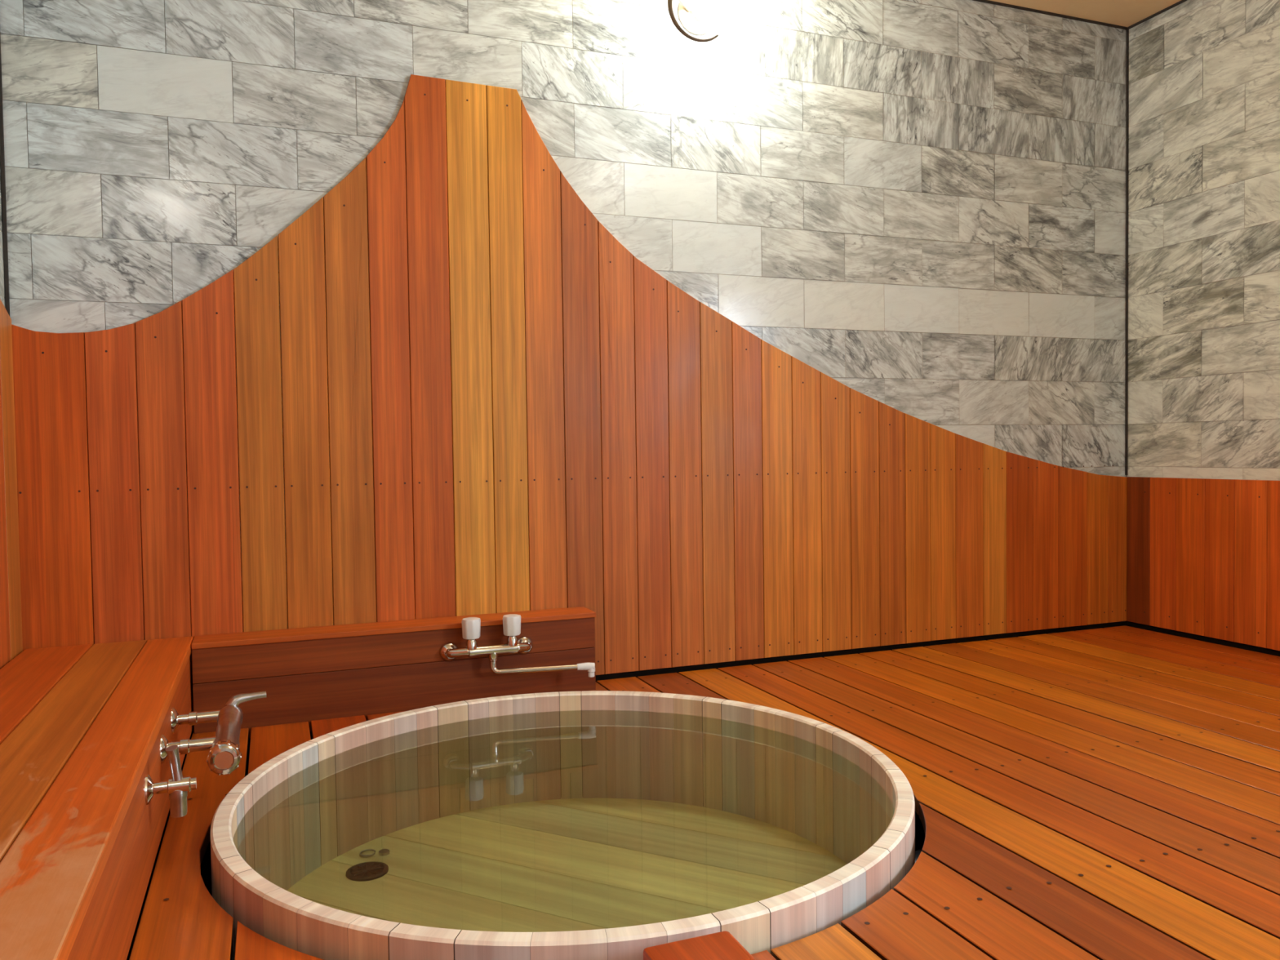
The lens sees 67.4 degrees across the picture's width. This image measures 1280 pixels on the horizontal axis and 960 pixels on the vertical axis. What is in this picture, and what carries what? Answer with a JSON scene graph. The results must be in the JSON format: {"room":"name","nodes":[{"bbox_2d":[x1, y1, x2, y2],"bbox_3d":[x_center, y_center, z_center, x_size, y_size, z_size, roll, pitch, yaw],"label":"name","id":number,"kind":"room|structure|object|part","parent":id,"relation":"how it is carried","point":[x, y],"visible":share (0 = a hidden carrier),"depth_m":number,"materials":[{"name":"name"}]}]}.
{"room":"spa","nodes":[
{"label":"spa","id":0,"kind":"room"},
{"bbox_2d":[0,164,22,669],"bbox_3d":[-0.736,-0.017,0.087,0.174,3.208,4.704,-1,2,-21],"label":"wall","id":1,"kind":"structure","parent":0,"point":[11,619],"depth_m":2.22,"materials":[{"name":"wood"}]},
{"bbox_2d":[0,0,1127,862],"bbox_3d":[0.128,-0.121,3.010,4.167,3.208,0.177,-1,2,-21],"label":"wall","id":2,"kind":"structure","parent":0,"point":[799,328],"depth_m":2.79,"materials":[{"name":"wood"}]},
{"bbox_2d":[0,35,9,315],"bbox_3d":[-1.518,-0.977,2.272,0.007,1.191,0.007,-1,2,-21],"label":"trim","id":3,"kind":"structure","parent":2,"relation":"attached to","point":[2,131],"depth_m":2.28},
{"bbox_2d":[667,0,739,42],"bbox_3d":[0.162,-1.368,2.806,0.249,0.239,0.200,-1,2,-21],"label":"wall lamp","id":4,"kind":"object","parent":2,"relation":"attached to","point":[698,17],"visible":1,"depth_m":2.78,"materials":[{"name":"white glass"}]},
{"bbox_3d":[0.174,-1.415,2.908,0.124,0.124,0.016,-1,2,-21],"label":"wall plate","id":5,"kind":"part","parent":4,"relation":"part of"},
{"bbox_3d":[0.216,-1.413,2.799,0.150,0.150,0.150,-1,2,-21],"label":"glass globe","id":6,"kind":"part","parent":4,"relation":"part of","materials":[{"name":"white glass"}]},
{"bbox_2d":[973,0,1127,29],"bbox_3d":[0.134,-1.619,2.893,3.567,0.007,0.006,-1,2,-21],"label":"trim","id":7,"kind":"structure","parent":2,"relation":"attached to","point":[982,1],"depth_m":3.40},
{"bbox_2d":[1124,29,1128,475],"bbox_3d":[1.806,-0.839,3.557,0.006,1.641,0.006,-1,2,-21],"label":"trim","id":8,"kind":"structure","parent":2,"relation":"attached to","point":[1127,30],"depth_m":3.55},
{"bbox_2d":[126,621,1279,959],"bbox_3d":[0.995,1.010,0.833,3.570,0.762,4.603,-1,2,-21],"label":"floor","id":9,"kind":"structure","parent":0,"point":[1106,791],"depth_m":1.90,"materials":[{"name":"orange wood"}]},
{"bbox_2d":[0,636,193,959],"bbox_3d":[-0.492,0.578,0.264,0.369,0.241,4.531,-1,2,-21],"label":"bench","id":10,"kind":"object","parent":9,"relation":"on","point":[82,726],"visible":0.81,"depth_m":1.40,"materials":[{"name":"brown wood"}]},
{"bbox_2d":[144,745,196,817],"bbox_3d":[-0.751,0.483,1.539,0.073,0.113,0.048,-1,2,-21],"label":"tap","id":11,"kind":"object","parent":10,"relation":"attached to","point":[177,787],"visible":1,"depth_m":1.53,"materials":[{"name":"silver metal"}]},
{"bbox_3d":[-0.747,0.456,1.537,0.024,0.058,0.021,-1,2,-21],"label":"lever","id":12,"kind":"part","parent":11,"relation":"part of","materials":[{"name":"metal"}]},
{"bbox_2d":[168,790,187,817],"bbox_3d":[-0.743,0.518,1.543,0.027,0.044,0.027,-1,2,-21],"label":"outlet","id":13,"kind":"object","parent":11,"relation":"attached to","point":[178,798],"depth_m":1.53,"materials":[{"name":"metal"}]},
{"bbox_2d":[160,691,266,775],"bbox_3d":[-0.803,0.485,1.818,0.177,0.082,0.344,-1,2,-21],"label":"faucet","id":14,"kind":"object","parent":10,"relation":"attached to","point":[224,755],"visible":0.98,"depth_m":1.75,"materials":[{"name":"silver metal"}]},
{"bbox_3d":[-0.812,0.455,1.976,0.079,0.032,0.024,-2,2,-31],"label":"lever","id":15,"kind":"part","parent":14,"relation":"part of","materials":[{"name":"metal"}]},
{"bbox_2d":[191,606,595,737],"bbox_3d":[-0.627,0.510,2.579,1.039,0.250,0.114,-1,2,-21],"label":"ledge","id":16,"kind":"object","parent":9,"relation":"on","point":[308,674],"visible":0.84,"depth_m":2.50,"materials":[{"name":"brown wood"}]},
{"bbox_2d":[439,613,595,677],"bbox_3d":[-0.332,0.451,2.595,0.413,0.176,0.091,-1,2,-15],"label":"faucet","id":17,"kind":"object","parent":16,"relation":"attached to","point":[471,626],"visible":1,"depth_m":2.56,"materials":[{"name":"silver metal"}]},
{"bbox_3d":[-0.447,0.393,2.542,0.048,0.052,0.048,-1,2,2],"label":"handle","id":18,"kind":"part","parent":17,"relation":"part of","materials":[{"name":"white plastic"}]},
{"bbox_3d":[-0.345,0.390,2.581,0.049,0.052,0.049,-1,2,2],"label":"handle","id":19,"kind":"part","parent":17,"relation":"part of","materials":[{"name":"white plastic"}]},
{"bbox_3d":[-0.278,0.494,2.583,0.254,0.048,0.024,-1,2,-9],"label":"spout","id":20,"kind":"part","parent":17,"relation":"part of","materials":[{"name":"silver metal"}]},
{"bbox_2d":[210,690,915,959],"bbox_3d":[-0.133,0.734,1.901,1.305,0.307,1.305,-1,2,-21],"label":"tub","id":21,"kind":"object","parent":9,"relation":"in","point":[586,824],"visible":0.94,"depth_m":2.15,"materials":[{"name":"brown wood"}]},
{"bbox_2d":[643,930,755,959],"bbox_3d":[0.110,0.618,1.104,0.122,0.050,0.284,-1,2,-21],"label":"wooden block","id":22,"kind":"object","parent":9,"relation":"on","point":[722,945],"visible":1,"depth_m":1.20,"materials":[{"name":"brown wood"}]},
{"bbox_2d":[989,0,1181,26],"bbox_3d":[0.958,-1.616,0.748,4.167,0.100,4.800,-1,2,-21],"label":"ceiling","id":23,"kind":"structure","parent":0,"point":[1126,13],"depth_m":3.37,"materials":[{"name":"beige paint"}]},
{"bbox_2d":[1126,0,1279,650],"bbox_3d":[2.728,-0.107,1.418,0.177,3.208,4.704,-1,2,-21],"label":"wall","id":24,"kind":"structure","parent":0,"point":[1203,475],"depth_m":3.26,"materials":[{"name":"stone"}]},
{"bbox_2d":[1127,0,1186,29],"bbox_3d":[2.621,-1.606,1.385,0.006,0.007,4.594,-1,2,-21],"label":"trim","id":25,"kind":"structure","parent":24,"relation":"attached to","point":[1181,1],"depth_m":3.42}
]}

